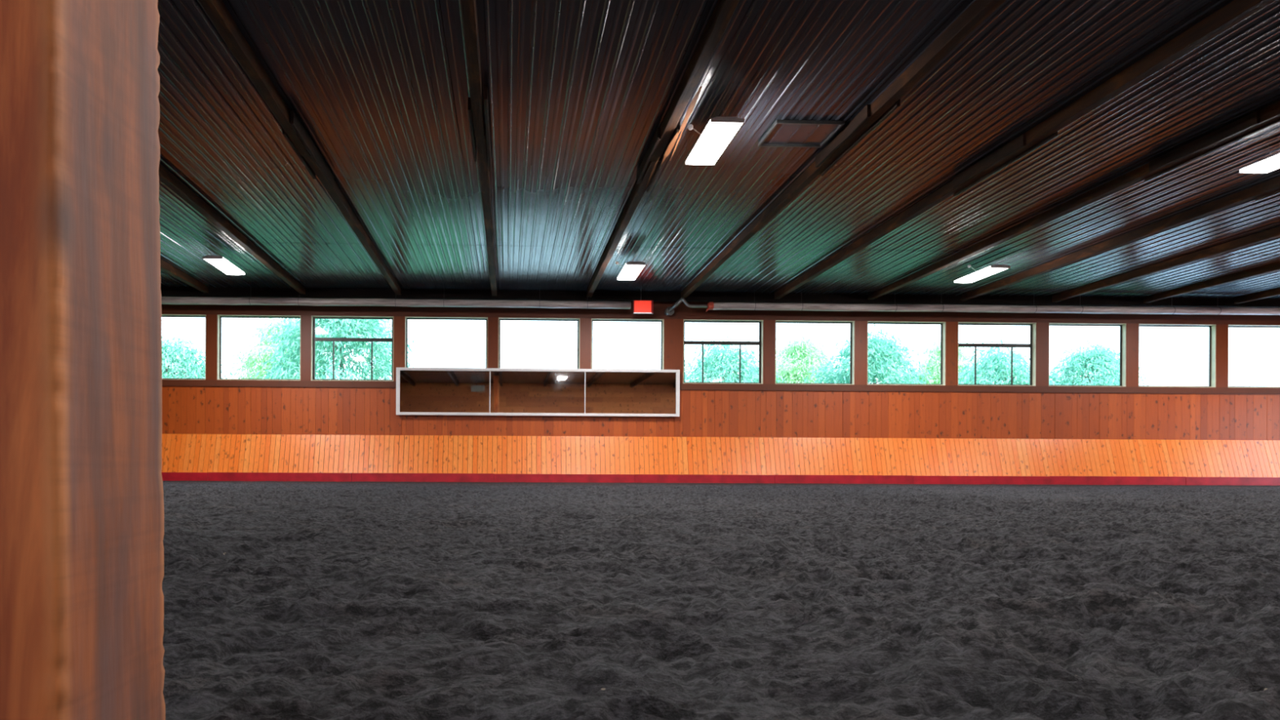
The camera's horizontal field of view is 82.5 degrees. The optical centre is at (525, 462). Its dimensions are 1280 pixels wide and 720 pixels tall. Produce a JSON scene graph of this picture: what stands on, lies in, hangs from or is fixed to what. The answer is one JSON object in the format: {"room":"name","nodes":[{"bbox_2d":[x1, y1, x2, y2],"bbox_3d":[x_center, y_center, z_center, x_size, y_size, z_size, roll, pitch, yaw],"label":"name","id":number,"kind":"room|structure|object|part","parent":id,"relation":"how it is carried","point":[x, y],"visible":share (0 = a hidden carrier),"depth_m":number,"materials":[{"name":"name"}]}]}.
{"room":"sports facility","nodes":[
{"label":"sports facility","id":0,"kind":"room"},
{"bbox_2d":[157,0,1279,298],"bbox_3d":[3.476,-4.443,8.185,37.600,0.120,22.100,0,0,-1],"label":"ceiling","id":1,"kind":"structure","parent":0,"point":[580,91],"depth_m":9.90,"materials":[{"name":"brown metal"}]},
{"bbox_2d":[160,258,208,293],"bbox_3d":[-7.873,-4.365,7.663,0.247,0.185,21.280,0,0,-1],"label":"roof beam","id":2,"kind":"structure","parent":1,"relation":"attached to","point":[167,268],"depth_m":16.92,"materials":[{"name":"brown wood"}]},
{"bbox_2d":[202,246,244,275],"bbox_3d":[-6.437,-4.284,15.249,0.549,0.312,1.256,0,0,-1],"label":"ceiling lamp","id":3,"kind":"object","parent":1,"relation":"hanging from","point":[220,262],"visible":1,"depth_m":15.09,"materials":[{"name":"white plastic"}]},
{"bbox_2d":[204,257,244,275],"bbox_3d":[-6.368,-4.151,15.251,0.398,0.048,1.212,0,0,-1],"label":"diffuser","id":4,"kind":"object","parent":3,"relation":"attached to","point":[223,264],"depth_m":15.18,"materials":[{"name":"white plastic"}]},
{"bbox_2d":[158,163,305,293],"bbox_3d":[-5.433,-4.351,7.721,0.250,0.188,21.280,0,0,-1],"label":"roof beam","id":5,"kind":"structure","parent":1,"relation":"attached to","point":[168,179],"depth_m":13.07,"materials":[{"name":"brown wood"}]},
{"bbox_2d":[197,0,400,295],"bbox_3d":[-2.996,-4.340,7.780,0.245,0.188,21.280,0,0,-1],"label":"roof beam","id":6,"kind":"structure","parent":1,"relation":"attached to","point":[293,131],"depth_m":9.09,"materials":[{"name":"brown wood"}]},
{"bbox_2d":[161,293,631,309],"bbox_3d":[-6.333,-4.211,18.233,18.072,0.476,0.205,0,0,-1],"label":"pipe","id":7,"kind":"object","parent":1,"relation":"hanging from","point":[299,301],"visible":0.73,"depth_m":18.24,"materials":[{"name":"metal"}]},
{"bbox_2d":[460,0,497,296],"bbox_3d":[-0.551,-4.327,7.838,0.246,0.188,21.280,0,0,-1],"label":"roof beam","id":8,"kind":"structure","parent":1,"relation":"attached to","point":[477,126],"depth_m":8.99,"materials":[{"name":"brown wood"}]},
{"bbox_2d":[615,257,645,279],"bbox_3d":[2.208,-4.241,15.537,0.549,0.312,1.256,0,0,-1],"label":"ceiling lamp","id":9,"kind":"object","parent":1,"relation":"hanging from","point":[631,269],"visible":1,"depth_m":15.37,"materials":[{"name":"white plastic"}]},
{"bbox_2d":[617,263,644,279],"bbox_3d":[2.278,-4.109,15.539,0.398,0.048,1.212,0,0,-1],"label":"diffuser","id":10,"kind":"object","parent":9,"relation":"attached to","point":[629,271],"depth_m":15.44,"materials":[{"name":"white plastic"}]},
{"bbox_2d":[632,288,653,313],"bbox_3d":[2.993,-4.088,18.254,0.510,0.631,0.086,0,0,-1],"label":"exit sign","id":11,"kind":"object","parent":1,"relation":"hanging from","point":[639,306],"visible":1,"depth_m":18.21,"materials":[{"name":"red plastic"}]},
{"bbox_2d":[586,0,739,297],"bbox_3d":[1.917,-4.261,7.898,0.307,0.297,21.280,0,0,-1],"label":"roof beam","id":12,"kind":"structure","parent":1,"relation":"attached to","point":[664,138],"depth_m":9.11,"materials":[{"name":"brown wood"}]},
{"bbox_2d":[684,105,744,165],"bbox_3d":[2.348,-4.240,9.278,0.549,0.312,1.256,0,0,-1],"label":"ceiling lamp","id":13,"kind":"object","parent":1,"relation":"hanging from","point":[718,132],"visible":1,"depth_m":9.15,"materials":[{"name":"white plastic"}]},
{"bbox_2d":[160,286,1279,307],"bbox_3d":[3.221,-4.292,18.807,37.300,0.215,0.450,0,0,-1],"label":"girder","id":14,"kind":"object","parent":1,"relation":"attached to","point":[165,291],"visible":0.88,"depth_m":18.62,"materials":[{"name":"black metal"}]},
{"bbox_2d":[757,120,844,147],"bbox_3d":[3.653,-4.366,9.580,0.880,0.045,0.700,0,0,-1],"label":"ceiling hatch","id":15,"kind":"object","parent":1,"relation":"attached to","point":[783,133],"visible":1,"depth_m":9.58,"materials":[{"name":"wood"}]},
{"bbox_3d":[3.653,-4.376,9.577,0.820,0.018,0.635,0,0,-1],"label":"hatch panel","id":16,"kind":"part","parent":15,"relation":"part of","materials":[{"name":"brown wood"}]},
{"bbox_2d":[680,0,1006,297],"bbox_3d":[4.325,-4.304,7.956,0.248,0.187,21.280,0,0,-1],"label":"roof beam","id":17,"kind":"structure","parent":1,"relation":"attached to","point":[871,116],"depth_m":8.94,"materials":[{"name":"brown wood"}]},
{"bbox_2d":[953,256,1009,283],"bbox_3d":[9.828,-4.204,15.640,0.549,0.312,1.256,0,0,-1],"label":"ceiling lamp","id":18,"kind":"object","parent":1,"relation":"hanging from","point":[991,269],"visible":1,"depth_m":15.53,"materials":[{"name":"white plastic"}]},
{"bbox_2d":[954,266,1006,283],"bbox_3d":[9.898,-4.072,15.642,0.398,0.048,1.212,0,0,-1],"label":"diffuser","id":19,"kind":"object","parent":18,"relation":"attached to","point":[988,271],"depth_m":15.56,"materials":[{"name":"white plastic"}]},
{"bbox_2d":[706,292,1279,315],"bbox_3d":[13.227,-4.085,18.702,17.197,0.537,0.205,0,0,-1],"label":"pipe","id":20,"kind":"object","parent":1,"relation":"hanging from","point":[1033,308],"visible":1,"depth_m":18.61,"materials":[{"name":"metal"}]},
{"bbox_2d":[774,0,1275,298],"bbox_3d":[6.765,-4.293,8.014,0.245,0.186,21.280,0,0,-1],"label":"roof beam","id":21,"kind":"structure","parent":1,"relation":"attached to","point":[1237,11],"depth_m":9.04,"materials":[{"name":"brown wood"}]},
{"bbox_2d":[867,100,1279,300],"bbox_3d":[9.204,-4.280,8.073,0.246,0.187,21.280,0,0,-1],"label":"roof beam","id":22,"kind":"structure","parent":1,"relation":"attached to","point":[1268,116],"depth_m":10.74,"materials":[{"name":"brown wood"}]},
{"bbox_2d":[960,176,1279,301],"bbox_3d":[11.643,-4.268,8.131,0.250,0.189,21.280,0,0,-1],"label":"roof beam","id":23,"kind":"structure","parent":1,"relation":"attached to","point":[1269,188],"depth_m":13.36,"materials":[{"name":"brown wood"}]},
{"bbox_2d":[1052,226,1279,302],"bbox_3d":[14.082,-4.256,8.190,0.252,0.188,21.280,0,0,-1],"label":"roof beam","id":24,"kind":"structure","parent":1,"relation":"attached to","point":[1274,233],"depth_m":15.35,"materials":[{"name":"brown wood"}]},
{"bbox_2d":[1143,261,1279,302],"bbox_3d":[16.519,-4.245,8.248,0.246,0.187,21.280,0,0,-1],"label":"roof beam","id":25,"kind":"structure","parent":1,"relation":"attached to","point":[1273,267],"depth_m":16.95,"materials":[{"name":"brown wood"}]},
{"bbox_2d":[1234,287,1279,303],"bbox_3d":[18.958,-4.232,8.307,0.244,0.188,21.280,0,0,-1],"label":"roof beam","id":26,"kind":"structure","parent":1,"relation":"attached to","point":[1273,292],"depth_m":18.35,"materials":[{"name":"brown wood"}]},
{"bbox_2d":[1239,146,1279,173],"bbox_3d":[10.146,-4.202,9.466,0.549,0.312,1.256,0,0,-1],"label":"ceiling lamp","id":27,"kind":"object","parent":1,"relation":"hanging from","point":[1269,164],"visible":1,"depth_m":9.88,"materials":[{"name":"white plastic"}]},
{"bbox_2d":[1240,154,1279,173],"bbox_3d":[10.216,-4.070,9.467,0.398,0.048,1.212,0,0,-1],"label":"diffuser","id":28,"kind":"object","parent":27,"relation":"attached to","point":[1269,164],"depth_m":9.87,"materials":[{"name":"white plastic"}]},
{"bbox_2d":[161,480,1279,719],"bbox_3d":[3.453,0.529,8.160,37.300,0.202,21.750,0,0,-1],"label":"floor","id":29,"kind":"structure","parent":0,"point":[284,600],"depth_m":2.60,"materials":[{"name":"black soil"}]},
{"bbox_2d":[0,0,165,719],"bbox_3d":[-0.628,-1.878,0.907,0.265,5.050,0.248,0,0,-1],"label":"timber post","id":30,"kind":"object","parent":29,"relation":"on","point":[82,504],"visible":1,"depth_m":0.83,"materials":[{"name":"brown wood"}]},
{"bbox_2d":[161,472,1279,485],"bbox_3d":[3.199,0.471,18.725,37.294,0.328,0.044,0,0,-1],"label":"baseboard","id":31,"kind":"structure","parent":29,"relation":"on","point":[311,477],"depth_m":18.75,"materials":[{"name":"red paint"}]},
{"bbox_2d":[161,296,1279,439],"bbox_3d":[3.201,-1.824,19.108,37.300,5.280,0.168,0,0,-1],"label":"wall","id":32,"kind":"structure","parent":0,"point":[186,410],"depth_m":19.12,"materials":[{"name":"brown wood"}]},
{"bbox_2d":[161,314,205,379],"bbox_3d":[-9.395,-3.006,18.811,2.150,1.700,0.154,0,0,-1],"label":"window","id":33,"kind":"structure","parent":32,"relation":"in","point":[162,315],"depth_m":18.80,"materials":[{"name":"paint"}]},
{"bbox_2d":[217,315,300,380],"bbox_3d":[-6.950,-2.994,18.869,2.160,1.700,0.154,0,0,-1],"label":"window","id":34,"kind":"structure","parent":32,"relation":"in","point":[219,317],"depth_m":18.85,"materials":[{"name":"paint"}]},
{"bbox_2d":[311,315,393,381],"bbox_3d":[-4.526,-2.982,18.927,2.150,1.700,0.154,0,0,-1],"label":"window","id":35,"kind":"structure","parent":32,"relation":"in","point":[313,339],"depth_m":18.94,"materials":[{"name":"paint"}]},
{"bbox_2d":[404,316,488,368],"bbox_3d":[-2.077,-2.970,18.986,2.170,1.700,0.154,0,0,-1],"label":"window","id":36,"kind":"structure","parent":32,"relation":"in","point":[406,317],"depth_m":19.00,"materials":[{"name":"paint"}]},
{"bbox_2d":[395,367,679,417],"bbox_3d":[0.346,-1.836,18.876,7.420,1.235,0.135,0,0,-1],"label":"wall mirror","id":37,"kind":"object","parent":32,"relation":"attached to","point":[420,391],"visible":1,"depth_m":18.84,"materials":[{"name":"clear glass"}]},
{"bbox_2d":[497,317,579,368],"bbox_3d":[0.363,-2.958,19.045,2.150,1.700,0.154,0,0,-1],"label":"window","id":38,"kind":"structure","parent":32,"relation":"in","point":[500,318],"depth_m":19.05,"materials":[{"name":"paint"}]},
{"bbox_2d":[591,318,664,369],"bbox_3d":[2.702,-2.947,19.101,1.930,1.700,0.154,0,0,-1],"label":"window","id":39,"kind":"structure","parent":32,"relation":"in","point":[662,321],"depth_m":19.11,"materials":[{"name":"paint"}]},
{"bbox_2d":[674,416,679,436],"bbox_3d":[4.016,-1.299,19.039,0.130,1.228,0.018,0,0,-1],"label":"trim","id":40,"kind":"structure","parent":32,"relation":"attached to","point":[677,420],"depth_m":19.03,"materials":[{"name":"brown wood"}]},
{"bbox_2d":[664,297,707,315],"bbox_3d":[4.106,-4.038,18.632,1.152,0.383,0.440,0,0,32],"label":"flue pipe","id":41,"kind":"object","parent":32,"relation":"attached to","point":[669,311],"visible":1,"depth_m":18.52,"materials":[{"name":"grey metal"}]},
{"bbox_2d":[161,384,1279,394],"bbox_3d":[3.204,-1.939,19.013,37.300,0.040,0.032,0,0,-1],"label":"trim","id":42,"kind":"structure","parent":32,"relation":"attached to","point":[205,385],"depth_m":19.13,"materials":[{"name":"brown wood"}]},
{"bbox_2d":[161,433,1279,477],"bbox_3d":[3.199,-0.182,18.881,37.300,0.995,0.282,0,0,-1],"label":"kickboard","id":43,"kind":"object","parent":32,"relation":"attached to","point":[180,453],"visible":0.87,"depth_m":18.91,"materials":[{"name":"brown wood"}]},
{"bbox_2d":[683,319,763,383],"bbox_3d":[5.246,-2.934,19.162,2.140,1.700,0.154,0,0,-1],"label":"window","id":44,"kind":"structure","parent":32,"relation":"in","point":[760,343],"depth_m":19.17,"materials":[{"name":"paint"}]},
{"bbox_2d":[775,320,854,384],"bbox_3d":[7.700,-2.922,19.221,2.130,1.700,0.154,0,0,-1],"label":"window","id":45,"kind":"structure","parent":32,"relation":"in","point":[851,322],"depth_m":19.23,"materials":[{"name":"paint"}]},
{"bbox_2d":[866,320,946,385],"bbox_3d":[10.165,-2.910,19.280,2.120,1.700,0.154,0,0,-1],"label":"window","id":46,"kind":"structure","parent":32,"relation":"in","point":[943,324],"depth_m":19.30,"materials":[{"name":"paint"}]},
{"bbox_2d":[957,321,1035,386],"bbox_3d":[12.619,-2.898,19.339,2.130,1.700,0.154,0,0,-1],"label":"window","id":47,"kind":"structure","parent":32,"relation":"in","point":[1032,345],"depth_m":19.36,"materials":[{"name":"paint"}]},
{"bbox_2d":[1048,322,1126,386],"bbox_3d":[15.083,-2.886,19.398,2.120,1.700,0.154,0,0,-1],"label":"window","id":48,"kind":"structure","parent":32,"relation":"in","point":[1122,326],"depth_m":19.41,"materials":[{"name":"paint"}]},
{"bbox_2d":[1138,324,1216,387],"bbox_3d":[17.547,-2.874,19.457,2.130,1.700,0.154,0,0,-1],"label":"window","id":49,"kind":"structure","parent":32,"relation":"in","point":[1212,327],"depth_m":19.47,"materials":[{"name":"paint"}]},
{"bbox_2d":[1227,324,1279,387],"bbox_3d":[20.007,-2.862,19.516,2.130,1.700,0.154,0,0,-1],"label":"window","id":50,"kind":"structure","parent":32,"relation":"in","point":[1229,326],"depth_m":19.51,"materials":[{"name":"paint"}]},
{"label":"outside","id":51,"kind":"structure","parent":0,"visible":0},
{"bbox_3d":[13.807,0.918,49.696,120.000,0.300,60.000,0,0,-1],"label":"lawn","id":52,"kind":"structure","parent":51,"visible":0},
{"bbox_2d":[161,327,239,378],"bbox_3d":[-13.062,-2.046,26.628,6.236,6.162,5.846,0,0,-26],"label":"tree","id":53,"kind":"object","parent":52,"relation":"on","point":[188,366],"visible":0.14,"depth_m":26.28,"materials":[{"name":"green plant"}]},
{"bbox_2d":[222,318,335,379],"bbox_3d":[-11.383,-3.036,33.870,5.694,8.169,5.836,0,0,9],"label":"tree","id":54,"kind":"object","parent":52,"relation":"on","point":[250,355],"visible":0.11,"depth_m":32.70,"materials":[{"name":"green plant"}]},
{"bbox_2d":[250,318,416,379],"bbox_3d":[-7.118,-2.876,27.029,6.827,8.109,6.512,0,0,-30],"label":"tree","id":55,"kind":"object","parent":52,"relation":"on","point":[334,328],"visible":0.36,"depth_m":26.14,"materials":[{"name":"green plant"}]},
{"bbox_2d":[684,329,786,382],"bbox_3d":[7.467,-1.946,27.004,6.236,6.162,5.846,0,0,42],"label":"tree","id":56,"kind":"object","parent":52,"relation":"on","point":[717,369],"visible":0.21,"depth_m":26.44,"materials":[{"name":"green plant"}]},
{"bbox_2d":[775,328,839,383],"bbox_3d":[13.010,-2.539,34.352,5.253,7.352,5.125,0,0,-13],"label":"tree","id":57,"kind":"object","parent":52,"relation":"on","point":[800,355],"visible":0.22,"depth_m":33.64,"materials":[{"name":"green plant"}]},
{"bbox_2d":[804,324,934,383],"bbox_3d":[12.896,-2.022,27.448,5.410,6.426,5.161,0,0,38],"label":"tree","id":58,"kind":"object","parent":52,"relation":"on","point":[882,356],"visible":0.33,"depth_m":26.61,"materials":[{"name":"green plant"}]},
{"bbox_2d":[902,336,988,384],"bbox_3d":[20.063,-2.429,34.396,5.011,7.188,5.136,0,0,-35],"label":"tree","id":59,"kind":"object","parent":52,"relation":"on","point":[933,364],"visible":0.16,"depth_m":33.92,"materials":[{"name":"green plant"}]},
{"bbox_2d":[958,335,1073,385],"bbox_3d":[18.280,-1.893,27.775,5.846,6.162,6.236,0,0,20],"label":"tree","id":60,"kind":"object","parent":52,"relation":"on","point":[998,366],"visible":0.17,"depth_m":27.20,"materials":[{"name":"green plant"}]},
{"bbox_2d":[1048,339,1151,385],"bbox_3d":[27.196,-2.330,34.781,5.836,7.268,6.118,0,0,16],"label":"tree","id":61,"kind":"object","parent":52,"relation":"on","point":[1105,363],"visible":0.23,"depth_m":33.97,"materials":[{"name":"green plant"}]}
]}

